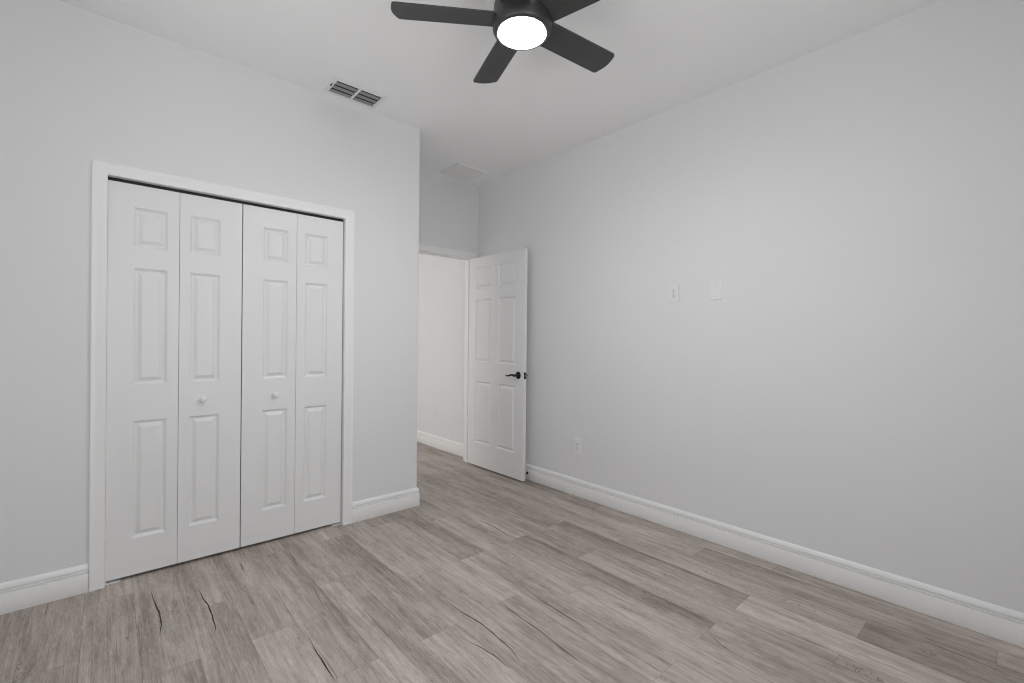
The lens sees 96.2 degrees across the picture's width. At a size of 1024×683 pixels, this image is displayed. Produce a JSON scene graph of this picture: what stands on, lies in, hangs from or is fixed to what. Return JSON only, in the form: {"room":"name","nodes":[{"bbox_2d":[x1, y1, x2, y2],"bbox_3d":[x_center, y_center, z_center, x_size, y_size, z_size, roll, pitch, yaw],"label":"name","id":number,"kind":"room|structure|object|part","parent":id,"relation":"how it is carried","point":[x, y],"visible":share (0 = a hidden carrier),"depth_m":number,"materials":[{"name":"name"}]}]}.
{"room":"empty bedroom","nodes":[
{"label":"empty bedroom","id":0,"kind":"room"},
{"bbox_2d":[0,0,419,590],"bbox_3d":[-1.895,-0.191,2.867,2.561,2.826,0.710,0,0,-42],"label":"wall","id":1,"kind":"structure","parent":0,"point":[78,86],"depth_m":2.28,"materials":[{"name":"white paint"}]},
{"bbox_2d":[0,563,88,614],"bbox_3d":[-2.347,1.151,1.997,0.746,0.136,0.014,0,0,-42],"label":"baseboard","id":2,"kind":"structure","parent":1,"relation":"attached to","point":[27,592],"depth_m":2.14,"materials":[{"name":"white paint"}]},
{"bbox_2d":[105,180,241,581],"bbox_3d":[-1.811,0.200,2.499,0.591,2.015,0.067,0,0,-42],"label":"door","id":3,"kind":"structure","parent":1,"relation":"in","point":[174,259],"depth_m":2.48,"materials":[{"name":"white paint"}]},
{"bbox_3d":[-1.719,0.321,2.559,0.034,0.034,0.032,0,0,-42],"label":"knob","id":4,"kind":"part","parent":3,"relation":"part of","materials":[{"name":"white plastic"}]},
{"bbox_2d":[89,159,354,591],"bbox_3d":[-1.604,0.171,2.719,1.310,2.108,0.132,0,0,-42],"label":"door frame","id":5,"kind":"structure","parent":1,"relation":"attached to","point":[101,170],"depth_m":2.28,"materials":[{"name":"white paint"}]},
{"bbox_2d":[108,177,342,221],"bbox_3d":[-1.592,-0.817,2.713,1.190,0.016,0.026,0,0,-42],"label":"door track","id":6,"kind":"object","parent":1,"relation":"attached to","point":[109,178],"visible":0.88,"depth_m":2.62,"materials":[{"name":"black metal"}]},
{"bbox_2d":[240,204,342,546],"bbox_3d":[-1.365,0.203,2.894,0.589,2.015,0.067,0,0,-42],"label":"door","id":7,"kind":"structure","parent":1,"relation":"in","point":[292,263],"depth_m":2.87,"materials":[{"name":"white paint"}]},
{"bbox_2d":[352,487,419,522],"bbox_3d":[-1.127,1.159,3.551,0.518,0.136,0.725,0,0,-42],"label":"baseboard","id":8,"kind":"structure","parent":1,"relation":"attached to","point":[377,506],"depth_m":3.27,"materials":[{"name":"white paint"}]},
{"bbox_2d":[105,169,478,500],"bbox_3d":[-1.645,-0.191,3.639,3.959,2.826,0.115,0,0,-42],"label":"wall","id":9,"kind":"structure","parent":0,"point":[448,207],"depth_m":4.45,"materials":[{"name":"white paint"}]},
{"bbox_2d":[419,243,477,461],"bbox_3d":[-0.750,0.163,4.424,0.933,2.132,0.132,0,0,-42],"label":"door frame","id":10,"kind":"structure","parent":9,"relation":"attached to","point":[425,249],"depth_m":4.68,"materials":[{"name":"white paint"}]},
{"bbox_2d":[468,248,527,480],"bbox_3d":[-0.146,0.199,4.342,0.166,2.049,0.820,0,0,-42],"label":"door","id":11,"kind":"structure","parent":9,"relation":"in","point":[498,282],"depth_m":4.29,"materials":[{"name":"white paint"}]},
{"bbox_2d":[58,0,939,185],"bbox_3d":[-1.045,-1.646,2.796,4.122,0.100,7.200,0,0,-42],"label":"ceiling","id":12,"kind":"structure","parent":0,"point":[669,54],"depth_m":2.52,"materials":[{"name":"white paint"}]},
{"bbox_2d":[322,76,387,108],"bbox_3d":[-1.006,-1.589,2.954,0.348,0.014,0.212,0,0,-42],"label":"ceiling vent","id":13,"kind":"object","parent":12,"relation":"in","point":[337,86],"visible":1,"depth_m":2.94,"materials":[{"name":"white metal"}]},
{"bbox_2d":[440,163,486,180],"bbox_3d":[-0.455,-1.588,4.318,0.320,0.011,0.308,0,0,-42],"label":"attic access panel","id":14,"kind":"object","parent":12,"relation":"in","point":[465,172],"visible":1,"depth_m":4.30,"materials":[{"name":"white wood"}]},
{"bbox_2d":[391,0,613,83],"bbox_3d":[0.070,-1.413,1.895,0.990,0.340,1.016,0,0,-42],"label":"ceiling fan","id":15,"kind":"object","parent":12,"relation":"hanging from","point":[521,25],"visible":1,"depth_m":1.88,"materials":[{"name":"black metal"}]},
{"bbox_3d":[-0.273,-1.325,1.864,0.429,0.007,0.130,3,12,-3],"label":"blade","id":16,"kind":"part","parent":15,"relation":"part of","materials":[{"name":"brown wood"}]},
{"bbox_3d":[-0.069,-1.324,2.172,0.130,0.007,0.429,-12,7,-20],"label":"blade","id":17,"kind":"part","parent":15,"relation":"part of","materials":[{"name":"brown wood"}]},
{"bbox_3d":[-0.042,-1.322,1.575,0.130,0.007,0.429,13,1,16],"label":"blade","id":18,"kind":"part","parent":15,"relation":"part of","materials":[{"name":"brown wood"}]},
{"bbox_3d":[0.303,-1.319,1.705,0.429,0.007,0.130,-3,-13,33],"label":"blade","id":19,"kind":"part","parent":15,"relation":"part of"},
{"bbox_3d":[0.287,-1.320,2.074,0.429,0.007,0.130,-3,-9,-39],"label":"blade","id":20,"kind":"part","parent":15,"relation":"part of","materials":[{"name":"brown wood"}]},
{"bbox_2d":[0,442,1023,682],"bbox_3d":[-1.058,1.280,2.784,4.222,0.100,7.250,0,0,-42],"label":"floor","id":21,"kind":"structure","parent":0,"point":[494,577],"depth_m":2.07,"materials":[{"name":"laminate"}]},
{"bbox_2d":[105,578,120,584],"bbox_3d":[-2.028,1.215,2.334,0.060,0.013,0.038,0,0,-42],"label":"pivot bracket","id":22,"kind":"object","parent":21,"relation":"on","point":[118,579],"visible":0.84,"depth_m":2.33,"materials":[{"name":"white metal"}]},
{"bbox_2d":[417,0,1023,612],"bbox_3d":[0.438,-0.171,4.045,0.300,2.826,6.920,0,0,-42],"label":"wall","id":23,"kind":"structure","parent":0,"point":[853,388],"depth_m":2.50,"materials":[{"name":"white paint"}]},
{"bbox_2d":[417,430,462,456],"bbox_3d":[-1.205,1.154,5.673,0.014,0.136,2.326,0,0,-42],"label":"baseboard","id":24,"kind":"structure","parent":23,"relation":"attached to","point":[447,445],"depth_m":5.22,"materials":[{"name":"white paint"}]},
{"bbox_2d":[574,438,580,453],"bbox_3d":[0.528,0.842,3.701,0.009,0.116,0.072,0,0,-42],"label":"wall outlet","id":25,"kind":"object","parent":23,"relation":"attached to","point":[577,442],"visible":1,"depth_m":3.70,"materials":[{"name":"white plastic"}]},
{"bbox_2d":[669,284,678,301],"bbox_3d":[1.085,-0.322,3.083,0.009,0.116,0.072,0,0,-42],"label":"wall outlet","id":26,"kind":"object","parent":23,"relation":"attached to","point":[673,289],"visible":1,"depth_m":3.08,"materials":[{"name":"white plastic"}]},
{"bbox_2d":[710,280,721,299],"bbox_3d":[1.274,-0.321,2.870,0.009,0.120,0.074,0,0,-42],"label":"blank plate","id":27,"kind":"object","parent":23,"relation":"attached to","point":[715,286],"visible":1,"depth_m":2.87,"materials":[{"name":"white plastic"}]},
{"bbox_2d":[525,463,1023,647],"bbox_3d":[1.076,1.182,3.075,0.014,0.136,4.359,0,0,-42],"label":"baseboard","id":28,"kind":"structure","parent":23,"relation":"attached to","point":[995,621],"depth_m":2.44,"materials":[{"name":"white paint"}]}
]}

